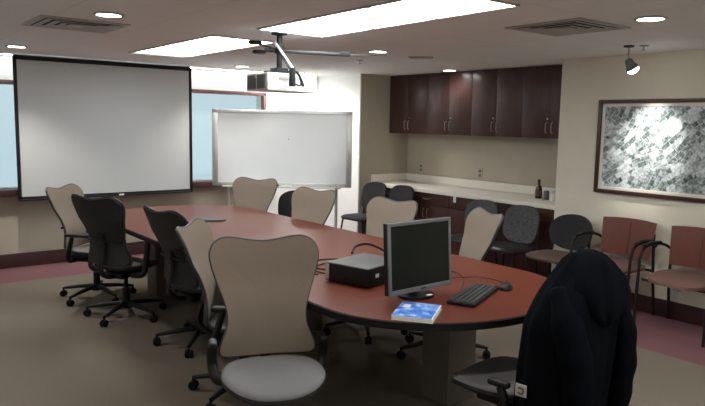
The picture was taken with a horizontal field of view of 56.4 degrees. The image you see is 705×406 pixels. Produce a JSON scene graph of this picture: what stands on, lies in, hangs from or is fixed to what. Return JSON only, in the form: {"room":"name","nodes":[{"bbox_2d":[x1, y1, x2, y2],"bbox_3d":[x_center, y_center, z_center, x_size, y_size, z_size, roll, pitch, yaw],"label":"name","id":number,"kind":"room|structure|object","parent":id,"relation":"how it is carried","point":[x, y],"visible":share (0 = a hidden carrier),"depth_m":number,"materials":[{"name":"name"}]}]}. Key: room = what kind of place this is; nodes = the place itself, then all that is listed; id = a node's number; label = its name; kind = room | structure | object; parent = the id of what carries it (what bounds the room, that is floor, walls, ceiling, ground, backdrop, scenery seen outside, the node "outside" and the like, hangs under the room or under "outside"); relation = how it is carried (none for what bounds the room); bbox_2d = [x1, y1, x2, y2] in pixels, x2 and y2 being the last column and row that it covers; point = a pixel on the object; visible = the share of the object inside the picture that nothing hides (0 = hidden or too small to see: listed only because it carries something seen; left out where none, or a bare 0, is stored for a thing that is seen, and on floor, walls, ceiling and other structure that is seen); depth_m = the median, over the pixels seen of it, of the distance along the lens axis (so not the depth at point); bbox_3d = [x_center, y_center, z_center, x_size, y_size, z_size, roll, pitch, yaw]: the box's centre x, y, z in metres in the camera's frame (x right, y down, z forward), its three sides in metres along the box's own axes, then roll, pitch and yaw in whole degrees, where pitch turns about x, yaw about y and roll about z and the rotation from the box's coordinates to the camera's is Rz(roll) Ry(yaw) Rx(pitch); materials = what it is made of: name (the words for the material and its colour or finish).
{"room":"conference room","nodes":[
{"label":"conference room","id":0,"kind":"room"},
{"bbox_2d":[0,54,318,213],"bbox_3d":[-3.172,-0.480,7.517,6.630,2.275,0.200,-4,9,-38],"label":"wall","id":1,"kind":"structure","parent":0,"point":[205,79],"depth_m":8.60,"materials":[{"name":"white paint"}]},
{"bbox_2d":[0,241,144,268],"bbox_3d":[-3.362,0.603,7.377,7.230,0.152,0.016,-4,9,-38],"label":"baseboard","id":2,"kind":"structure","parent":1,"relation":"attached to","point":[49,256],"depth_m":7.28,"materials":[{"name":"brown wood"}]},
{"bbox_2d":[0,179,234,254],"bbox_3d":[-3.768,-0.435,7.056,6.320,2.275,0.200,-4,9,-38],"label":"wall","id":3,"kind":"structure","parent":1,"relation":"attached to","point":[25,226],"depth_m":7.29,"materials":[{"name":"beige paint"}]},
{"bbox_2d":[0,79,266,196],"bbox_3d":[-3.460,-0.704,7.123,5.820,1.222,0.264,-4,9,-38],"label":"window","id":4,"kind":"structure","parent":1,"relation":"in","point":[10,192],"depth_m":8.30,"materials":[{"name":"brown wood"}]},
{"bbox_2d":[0,254,704,405],"bbox_3d":[-0.138,1.180,4.140,8.300,0.100,9.600,-4,9,-38],"label":"floor","id":5,"kind":"structure","parent":0,"point":[52,354],"depth_m":4.62,"materials":[{"name":"brown carpet"}]},
{"bbox_2d":[45,183,136,305],"bbox_3d":[-2.360,0.356,5.947,0.656,1.020,0.670,2,7,4],"label":"chair","id":6,"kind":"object","parent":5,"relation":"on","point":[75,234],"visible":0.77,"depth_m":5.91,"materials":[{"name":"beige fabric"}]},
{"bbox_2d":[71,193,166,326],"bbox_3d":[-1.878,0.426,5.361,0.670,1.040,0.669,3,7,13],"label":"chair","id":7,"kind":"object","parent":5,"relation":"on","point":[103,218],"visible":0.98,"depth_m":5.17,"materials":[{"name":"black fabric"}]},
{"bbox_2d":[143,204,208,357],"bbox_3d":[-1.113,0.515,4.782,0.707,1.030,0.665,-5,9,-43],"label":"chair","id":8,"kind":"object","parent":5,"relation":"on","point":[180,278],"visible":0.76,"depth_m":4.57,"materials":[{"name":"black fabric"}]},
{"bbox_2d":[175,218,248,405],"bbox_3d":[-0.679,0.630,3.893,0.657,1.030,0.670,2,7,8],"label":"chair","id":9,"kind":"object","parent":5,"relation":"on","point":[196,238],"visible":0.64,"depth_m":3.86,"materials":[{"name":"beige fabric"}]},
{"bbox_2d":[232,177,277,211],"bbox_3d":[-1.123,0.269,6.815,0.670,1.030,0.667,5,8,32],"label":"chair","id":10,"kind":"object","parent":5,"relation":"on","point":[256,194],"visible":0.5,"depth_m":7.00,"materials":[{"name":"beige fabric"}]},
{"bbox_2d":[206,234,327,405],"bbox_3d":[-0.389,0.726,3.021,0.665,1.060,0.725,-2,8,-25],"label":"chair","id":11,"kind":"object","parent":5,"relation":"on","point":[264,286],"visible":1,"depth_m":3.19,"materials":[{"name":"beige fabric"}]},
{"bbox_2d":[212,109,352,227],"bbox_3d":[-0.858,-0.258,8.024,1.690,1.733,0.580,1,7,0],"label":"whiteboard","id":12,"kind":"object","parent":5,"relation":"on","point":[295,148],"visible":0.89,"depth_m":7.93,"materials":[{"name":"plastic"}]},
{"bbox_2d":[222,185,340,188],"bbox_3d":[-0.859,-0.190,7.946,1.430,0.014,0.080,1,7,0],"label":"tray","id":13,"kind":"object","parent":12,"relation":"on","point":[293,186],"depth_m":7.98,"materials":[{"name":"metal"}]},
{"bbox_2d":[278,190,294,216],"bbox_3d":[-0.555,0.323,7.066,0.520,0.874,0.522,1,7,-2],"label":"chair","id":14,"kind":"object","parent":5,"relation":"on","point":[285,200],"visible":0.06,"depth_m":7.21,"materials":[{"name":"grey fabric"}]},
{"bbox_2d":[292,187,335,224],"bbox_3d":[-0.520,0.397,5.847,0.670,1.030,0.662,5,8,32],"label":"chair","id":15,"kind":"object","parent":5,"relation":"on","point":[308,204],"visible":0.31,"depth_m":6.00,"materials":[{"name":"beige fabric"}]},
{"bbox_2d":[125,205,546,405],"bbox_3d":[-0.585,0.645,4.982,1.514,0.735,4.660,-4,9,-38],"label":"conference table","id":16,"kind":"object","parent":5,"relation":"on","point":[449,343],"visible":0.48,"depth_m":3.84,"materials":[{"name":"brown wood"}]},
{"bbox_2d":[192,217,225,221],"bbox_3d":[-1.287,0.146,5.885,0.300,0.010,0.200,0,7,-6],"label":"folder","id":17,"kind":"object","parent":16,"relation":"on","point":[207,219],"visible":0.72,"depth_m":5.87,"materials":[{"name":"grey"}]},
{"bbox_2d":[316,258,339,273],"bbox_3d":[-0.147,0.388,4.067,0.251,0.007,0.433,2,7,5],"label":"power cable","id":18,"kind":"object","parent":16,"relation":"on","point":[327,258],"visible":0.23,"depth_m":4.11,"materials":[{"name":"black plastic"}]},
{"bbox_2d":[325,253,383,287],"bbox_3d":[0.075,0.381,3.743,0.302,0.108,0.364,6,9,37],"label":"desktop computer","id":19,"kind":"object","parent":16,"relation":"on","point":[366,270],"visible":0.84,"depth_m":3.62,"materials":[{"name":"black plastic"}]},
{"bbox_2d":[351,243,383,253],"bbox_3d":[0.118,0.324,4.027,0.341,0.150,0.135,-2,8,-25],"label":"power cable","id":20,"kind":"object","parent":16,"relation":"on","point":[359,244],"visible":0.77,"depth_m":4.05,"materials":[{"name":"black plastic"}]},
{"bbox_2d":[391,301,441,323],"bbox_3d":[0.302,0.510,3.073,0.191,0.023,0.248,3,7,17],"label":"book","id":21,"kind":"object","parent":16,"relation":"on","point":[406,311],"visible":1,"depth_m":3.03,"materials":[{"name":"blue paper"}]},
{"bbox_2d":[383,217,451,300],"bbox_3d":[0.332,0.284,3.380,0.452,0.398,0.170,-5,9,-40],"label":"monitor","id":22,"kind":"object","parent":16,"relation":"on","point":[417,253],"visible":1,"depth_m":3.34,"materials":[{"name":"black plastic"}]},
{"bbox_2d":[446,282,498,307],"bbox_3d":[0.631,0.473,3.414,0.145,0.022,0.430,5,8,28],"label":"keyboard","id":23,"kind":"object","parent":16,"relation":"on","point":[474,294],"visible":1,"depth_m":3.36,"materials":[{"name":"black plastic"}]},
{"bbox_2d":[452,276,502,282],"bbox_3d":[0.631,0.434,3.791,0.515,0.014,0.133,3,7,19],"label":"cable","id":24,"kind":"object","parent":16,"relation":"on","point":[469,276],"visible":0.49,"depth_m":3.80,"materials":[{"name":"black plastic"}]},
{"bbox_2d":[499,281,512,290],"bbox_3d":[0.838,0.448,3.586,0.069,0.039,0.126,4,7,22],"label":"computer mouse","id":25,"kind":"object","parent":16,"relation":"on","point":[505,286],"visible":1,"depth_m":3.55,"materials":[{"name":"black plastic"}]},
{"bbox_2d":[340,182,386,233],"bbox_3d":[0.138,0.172,8.461,0.522,0.864,0.472,-5,9,-42],"label":"chair","id":26,"kind":"object","parent":5,"relation":"on","point":[371,190],"visible":0.52,"depth_m":8.53,"materials":[{"name":"grey fabric"}]},
{"bbox_2d":[322,196,417,343],"bbox_3d":[0.106,0.496,5.140,0.682,1.027,0.663,-6,10,-44],"label":"chair","id":27,"kind":"object","parent":5,"relation":"on","point":[380,210],"visible":0.28,"depth_m":5.30,"materials":[{"name":"beige fabric"}]},
{"bbox_2d":[386,188,391,197],"bbox_3d":[0.692,0.176,8.832,0.689,0.800,0.738,-4,9,-38],"label":"base cabinet","id":28,"kind":"object","parent":5,"relation":"on","point":[388,189],"visible":0.07,"depth_m":8.58,"materials":[{"name":"brown wood"}]},
{"bbox_2d":[365,185,413,233],"bbox_3d":[0.454,0.223,8.090,0.522,0.864,0.472,-4,9,-38],"label":"chair","id":29,"kind":"object","parent":5,"relation":"on","point":[398,192],"visible":0.22,"depth_m":8.19,"materials":[{"name":"grey fabric"}]},
{"bbox_2d":[414,191,449,219],"bbox_3d":[1.146,0.254,8.253,0.689,0.800,0.738,-4,9,-38],"label":"base cabinet","id":30,"kind":"object","parent":5,"relation":"on","point":[430,205],"visible":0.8,"depth_m":7.97,"materials":[{"name":"brown wood"}]},
{"bbox_2d":[396,207,503,359],"bbox_3d":[0.651,0.568,4.617,0.711,1.030,0.670,0,7,-12],"label":"chair","id":31,"kind":"object","parent":5,"relation":"on","point":[482,227],"visible":0.48,"depth_m":4.66,"materials":[{"name":"beige fabric"}]},
{"bbox_2d":[449,196,498,263],"bbox_3d":[1.600,0.333,7.674,0.689,0.800,0.738,-4,9,-38],"label":"base cabinet","id":32,"kind":"object","parent":5,"relation":"on","point":[457,210],"visible":0.09,"depth_m":7.63,"materials":[{"name":"brown wood"}]},
{"bbox_2d":[451,199,498,263],"bbox_3d":[1.238,0.392,6.977,0.522,0.824,0.472,-5,9,-40],"label":"chair","id":33,"kind":"object","parent":5,"relation":"on","point":[492,207],"visible":0.27,"depth_m":7.03,"materials":[{"name":"grey fabric"}]},
{"bbox_2d":[451,356,517,405],"bbox_3d":[0.757,0.845,3.094,0.701,0.849,0.646,7,9,43],"label":"chair","id":34,"kind":"object","parent":5,"relation":"on","point":[492,379],"visible":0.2,"depth_m":3.03,"materials":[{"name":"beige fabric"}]},
{"bbox_2d":[513,247,636,405],"bbox_3d":[0.959,0.599,2.843,0.380,0.817,0.621,7,9,43],"label":"coat","id":35,"kind":"object","parent":34,"relation":"hanging from","point":[578,342],"visible":1,"depth_m":2.67,"materials":[{"name":"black fabric"}]},
{"bbox_2d":[571,247,630,326],"bbox_3d":[1.032,0.354,2.792,0.216,0.314,0.392,7,9,43],"label":"hood","id":36,"kind":"object","parent":35,"relation":"attached to","point":[603,291],"depth_m":2.69,"materials":[{"name":"black fabric"}]},
{"bbox_2d":[489,205,539,273],"bbox_3d":[1.548,0.449,6.550,0.522,0.824,0.472,-4,8,-36],"label":"chair","id":37,"kind":"object","parent":5,"relation":"on","point":[521,223],"visible":0.81,"depth_m":6.58,"materials":[{"name":"grey fabric"}]},
{"bbox_2d":[497,203,553,276],"bbox_3d":[2.054,0.411,7.095,0.689,0.800,0.738,-4,9,-38],"label":"base cabinet","id":38,"kind":"object","parent":5,"relation":"on","point":[546,215],"visible":0.06,"depth_m":6.80,"materials":[{"name":"brown wood"}]},
{"bbox_2d":[368,173,555,209],"bbox_3d":[1.393,-0.176,7.916,0.690,0.144,2.956,-4,9,-38],"label":"countertop","id":39,"kind":"structure","parent":38,"relation":"on","point":[515,194],"depth_m":7.99,"materials":[{"name":"beige stone"}]},
{"bbox_2d":[535,179,541,198],"bbox_3d":[2.042,-0.155,7.201,0.077,0.208,0.077,-4,9,-38],"label":"bottle","id":40,"kind":"object","parent":39,"relation":"on","point":[538,190],"visible":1,"depth_m":7.18,"materials":[{"name":"brown glass"}]},
{"bbox_2d":[543,190,548,199],"bbox_3d":[2.090,-0.086,7.081,0.062,0.101,0.061,-4,9,-38],"label":"drink can","id":41,"kind":"object","parent":39,"relation":"on","point":[546,192],"visible":1,"depth_m":7.06,"materials":[{"name":"grey metal"}]},
{"bbox_2d":[549,194,554,200],"bbox_3d":[2.120,-0.057,6.962,0.078,0.074,0.078,-4,9,-38],"label":"paper cup","id":42,"kind":"object","parent":39,"relation":"on","point":[551,196],"visible":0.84,"depth_m":6.94,"materials":[{"name":"white paper"}]},
{"bbox_2d":[524,214,592,273],"bbox_3d":[1.907,0.519,6.126,0.522,0.798,0.472,-4,8,-36],"label":"chair","id":43,"kind":"object","parent":5,"relation":"on","point":[563,228],"visible":0.71,"depth_m":6.19,"materials":[{"name":"grey fabric"}]},
{"bbox_2d":[570,216,657,314],"bbox_3d":[2.281,0.560,5.734,0.545,0.822,0.586,-4,9,-38],"label":"armchair","id":44,"kind":"object","parent":5,"relation":"on","point":[620,235],"visible":0.58,"depth_m":5.80,"materials":[{"name":"red fabric"}]},
{"bbox_2d":[633,226,704,346],"bbox_3d":[2.667,0.627,5.241,0.545,0.822,0.586,-4,9,-38],"label":"armchair","id":45,"kind":"object","parent":5,"relation":"on","point":[687,244],"visible":0.99,"depth_m":5.35,"materials":[{"name":"red fabric"}]},
{"bbox_2d":[0,0,704,76],"bbox_3d":[-0.094,-1.177,3.856,8.300,0.100,9.600,-4,9,-38],"label":"ceiling","id":46,"kind":"structure","parent":0,"point":[477,41],"depth_m":4.87,"materials":[{"name":"paint"}]},
{"bbox_2d":[5,45,27,47],"bbox_3d":[-3.101,-1.444,6.063,0.190,0.009,0.190,-4,9,-38],"label":"recessed light","id":47,"kind":"object","parent":46,"relation":"in","point":[11,46],"visible":1,"depth_m":6.03,"materials":[{"name":"silver metal"}]},
{"bbox_2d":[0,53,53,56],"bbox_3d":[-3.395,-1.542,6.837,0.482,0.011,0.207,-4,9,-38],"label":"recessed light","id":48,"kind":"object","parent":46,"relation":"in","point":[0,53],"depth_m":6.82,"materials":[{"name":"silver metal"}]},
{"bbox_2d":[21,15,130,33],"bbox_3d":[-1.940,-1.243,4.598,0.580,0.014,0.580,-4,9,-38],"label":"ceiling vent","id":49,"kind":"object","parent":46,"relation":"in","point":[44,21],"visible":1,"depth_m":4.54,"materials":[{"name":"grey metal"}]},
{"bbox_2d":[72,58,122,61],"bbox_3d":[-2.801,-1.578,7.225,0.513,0.011,0.092,-4,9,-38],"label":"recessed light","id":50,"kind":"object","parent":46,"relation":"in","point":[72,58],"depth_m":7.30,"materials":[{"name":"silver metal"}]},
{"bbox_2d":[2,54,262,72],"bbox_3d":[-3.034,-1.577,7.208,6.360,0.004,0.070,-4,9,-38],"label":"diffuser","id":51,"kind":"object","parent":50,"relation":"attached to","point":[2,54],"depth_m":7.77,"materials":[{"name":"white plastic"}]},
{"bbox_2d":[12,54,192,200],"bbox_3d":[-2.706,-0.821,7.341,1.932,1.502,0.059,-4,9,-38],"label":"projection screen","id":52,"kind":"object","parent":46,"relation":"hanging from","point":[103,128],"visible":1,"depth_m":7.27,"materials":[{"name":"fabric"}]},
{"bbox_2d":[93,12,124,17],"bbox_3d":[-1.530,-1.180,4.123,0.190,0.009,0.190,-4,9,-38],"label":"recessed light","id":53,"kind":"object","parent":46,"relation":"in","point":[100,14],"visible":1,"depth_m":4.11,"materials":[{"name":"white glass"}]},
{"bbox_2d":[128,47,207,57],"bbox_3d":[-1.786,-1.456,6.376,0.570,0.012,0.610,-4,9,-38],"label":"recessed light","id":54,"kind":"object","parent":46,"relation":"in","point":[148,51],"visible":0.93,"depth_m":6.38,"materials":[{"name":"white plastic"}]},
{"bbox_2d":[135,52,186,56],"bbox_3d":[-1.932,-1.483,6.562,0.546,0.006,0.108,-4,9,-38],"label":"diffuser","id":55,"kind":"object","parent":54,"relation":"attached to","point":[135,52],"depth_m":6.54,"materials":[{"name":"white plastic"}]},
{"bbox_2d":[138,49,205,56],"bbox_3d":[-1.749,-1.451,6.329,0.546,0.006,0.465,-4,9,-38],"label":"diffuser","id":56,"kind":"object","parent":54,"relation":"attached to","point":[148,51],"depth_m":6.35,"materials":[{"name":"white plastic"}]},
{"bbox_2d":[152,42,237,53],"bbox_3d":[-1.412,-1.392,5.899,0.570,0.012,0.610,-4,9,-38],"label":"recessed light","id":57,"kind":"object","parent":46,"relation":"in","point":[176,46],"visible":0.96,"depth_m":5.89,"materials":[{"name":"white plastic"}]},
{"bbox_2d":[183,66,262,72],"bbox_3d":[-1.597,-1.677,8.231,1.114,0.011,0.212,-4,9,-38],"label":"recessed light","id":58,"kind":"object","parent":46,"relation":"in","point":[183,66],"depth_m":8.26,"materials":[{"name":"white plastic"}]},
{"bbox_2d":[179,35,273,48],"bbox_3d":[-1.038,-1.327,5.421,0.570,0.012,0.610,-4,9,-38],"label":"recessed light","id":59,"kind":"object","parent":46,"relation":"in","point":[209,40],"visible":0.83,"depth_m":5.38,"materials":[{"name":"white plastic"}]},
{"bbox_2d":[257,18,373,36],"bbox_3d":[-0.261,-1.208,4.551,0.570,0.012,0.610,-4,9,-38],"label":"recessed light","id":60,"kind":"object","parent":46,"relation":"in","point":[300,26],"visible":0.93,"depth_m":4.54,"materials":[{"name":"white plastic"}]},
{"bbox_2d":[248,32,386,86],"bbox_3d":[-0.276,-1.038,4.773,1.024,0.404,0.366,2,7,8],"label":"mount","id":61,"kind":"object","parent":46,"relation":"attached to","point":[279,50],"visible":0.97,"depth_m":4.84,"materials":[{"name":"grey metal"}]},
{"bbox_2d":[247,72,315,93],"bbox_3d":[-0.546,-0.896,4.917,0.430,0.128,0.353,-4,9,-38],"label":"projector","id":62,"kind":"object","parent":61,"relation":"attached to","point":[273,82],"visible":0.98,"depth_m":4.77,"materials":[{"name":"white plastic"}]},
{"bbox_2d":[247,75,255,88],"bbox_3d":[-0.743,-0.889,4.830,0.012,0.100,0.115,-4,9,-38],"label":"vent grille","id":63,"kind":"object","parent":62,"relation":"attached to","point":[251,79],"depth_m":4.82,"materials":[{"name":"grey metal"}]},
{"bbox_2d":[257,74,265,88],"bbox_3d":[-0.657,-0.874,4.720,0.012,0.100,0.115,-4,9,-38],"label":"vent grille","id":64,"kind":"object","parent":62,"relation":"attached to","point":[261,78],"depth_m":4.71,"materials":[{"name":"grey"}]},
{"bbox_2d":[305,6,436,28],"bbox_3d":[0.113,-1.143,4.074,0.570,0.012,0.610,-4,9,-38],"label":"recessed light","id":65,"kind":"object","parent":46,"relation":"in","point":[363,17],"visible":0.96,"depth_m":4.06,"materials":[{"name":"white plastic"}]},
{"bbox_2d":[367,50,387,52],"bbox_3d":[0.230,-1.365,5.924,0.190,0.009,0.190,-4,9,-38],"label":"recessed light","id":66,"kind":"object","parent":46,"relation":"in","point":[369,51],"visible":1,"depth_m":5.88,"materials":[{"name":"silver metal"}]},
{"bbox_2d":[408,56,432,58],"bbox_3d":[0.664,-1.411,6.373,0.240,0.012,0.100,2,7,7],"label":"ceiling vent","id":67,"kind":"object","parent":46,"relation":"in","point":[410,57],"visible":1,"depth_m":6.34,"materials":[{"name":"grey metal"}]},
{"bbox_2d":[366,0,519,18],"bbox_3d":[0.487,-1.079,3.596,0.570,0.012,0.610,-4,9,-38],"label":"recessed light","id":68,"kind":"object","parent":46,"relation":"in","point":[436,9],"visible":1,"depth_m":3.62,"materials":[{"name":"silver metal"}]},
{"bbox_2d":[504,17,630,35],"bbox_3d":[1.407,-1.146,4.308,0.570,0.014,0.570,-4,9,-38],"label":"ceiling vent","id":69,"kind":"object","parent":46,"relation":"in","point":[580,25],"visible":1,"depth_m":4.26,"materials":[{"name":"grey metal"}]},
{"bbox_2d":[624,45,638,73],"bbox_3d":[2.214,-1.137,5.215,0.120,0.221,0.112,-4,9,-38],"label":"spotlight","id":70,"kind":"object","parent":46,"relation":"attached to","point":[632,67],"visible":1,"depth_m":5.19,"materials":[{"name":"grey metal"}]},
{"bbox_2d":[633,16,667,21],"bbox_3d":[1.768,-1.092,3.896,0.190,0.009,0.190,-4,9,-38],"label":"recessed light","id":71,"kind":"object","parent":46,"relation":"in","point":[643,18],"visible":1,"depth_m":3.88,"materials":[{"name":"silver metal"}]},
{"bbox_2d":[318,73,407,232],"bbox_3d":[0.150,-0.659,9.509,1.070,2.275,1.160,-4,9,-38],"label":"wall","id":72,"kind":"structure","parent":0,"point":[382,151],"depth_m":8.88,"materials":[{"name":"beige paint"}]},
{"bbox_2d":[407,133,557,187],"bbox_3d":[1.757,-0.466,8.162,0.200,2.275,2.960,-4,9,-38],"label":"wall","id":73,"kind":"structure","parent":0,"point":[510,160],"depth_m":8.11,"materials":[{"name":"beige paint"}]},
{"bbox_2d":[389,74,428,133],"bbox_3d":[0.860,-1.312,8.763,0.384,0.766,0.738,-4,9,-38],"label":"upper cabinet","id":74,"kind":"object","parent":73,"relation":"attached to","point":[408,93],"visible":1,"depth_m":8.65,"materials":[{"name":"brown wood"}]},
{"bbox_2d":[419,163,422,171],"bbox_3d":[0.942,-0.484,9.041,0.012,0.118,0.075,-4,9,-38],"label":"wall outlet","id":75,"kind":"object","parent":73,"relation":"attached to","point":[420,164],"visible":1,"depth_m":9.04,"materials":[{"name":"grey plastic"}]},
{"bbox_2d":[427,71,472,135],"bbox_3d":[1.314,-1.233,8.183,0.384,0.766,0.738,-4,9,-38],"label":"upper cabinet","id":76,"kind":"object","parent":73,"relation":"attached to","point":[449,93],"visible":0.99,"depth_m":8.07,"materials":[{"name":"brown wood"}]},
{"bbox_2d":[371,173,555,195],"bbox_3d":[1.411,-0.199,7.927,0.645,0.100,2.956,-4,9,-38],"label":"backsplash","id":77,"kind":"structure","parent":73,"relation":"attached to","point":[514,188],"depth_m":8.45,"materials":[{"name":"beige laminate"}]},
{"bbox_2d":[477,168,482,177],"bbox_3d":[1.592,-0.372,8.211,0.012,0.118,0.075,-4,9,-38],"label":"wall outlet","id":78,"kind":"object","parent":73,"relation":"attached to","point":[479,174],"visible":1,"depth_m":8.21,"materials":[{"name":"grey plastic"}]},
{"bbox_2d":[471,67,524,136],"bbox_3d":[1.767,-1.155,7.604,0.384,0.766,0.738,-4,9,-38],"label":"upper cabinet","id":79,"kind":"object","parent":73,"relation":"attached to","point":[497,94],"visible":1,"depth_m":7.49,"materials":[{"name":"brown wood"}]},
{"bbox_2d":[521,64,562,138],"bbox_3d":[2.221,-1.077,7.025,0.384,0.766,0.738,-4,9,-38],"label":"upper cabinet","id":80,"kind":"object","parent":73,"relation":"attached to","point":[542,84],"visible":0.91,"depth_m":7.02,"materials":[{"name":"brown wood"}]},
{"bbox_2d":[551,49,704,308],"bbox_3d":[4.061,0.002,4.639,0.920,2.275,5.480,-4,9,-38],"label":"wall","id":81,"kind":"structure","parent":0,"point":[672,74],"depth_m":5.96,"materials":[{"name":"beige paint"}]},
{"bbox_2d":[593,98,704,202],"bbox_3d":[2.795,-0.440,5.452,0.035,0.850,1.690,-4,9,-38],"label":"framed picture","id":82,"kind":"object","parent":81,"relation":"attached to","point":[653,148],"visible":1,"depth_m":5.70,"materials":[{"name":"brown wood"}]},
{"bbox_2d":[628,292,704,326],"bbox_3d":[3.672,1.083,4.480,0.016,0.152,5.480,-4,9,-38],"label":"baseboard","id":83,"kind":"structure","parent":81,"relation":"attached to","point":[685,313],"depth_m":5.65,"materials":[{"name":"brown wood"}]},
{"bbox_2d":[670,288,682,294],"bbox_3d":[2.769,0.739,5.617,0.012,0.070,0.110,-4,9,-38],"label":"wall outlet","id":84,"kind":"object","parent":81,"relation":"attached to","point":[672,290],"visible":0.48,"depth_m":5.61,"materials":[{"name":"white plastic"}]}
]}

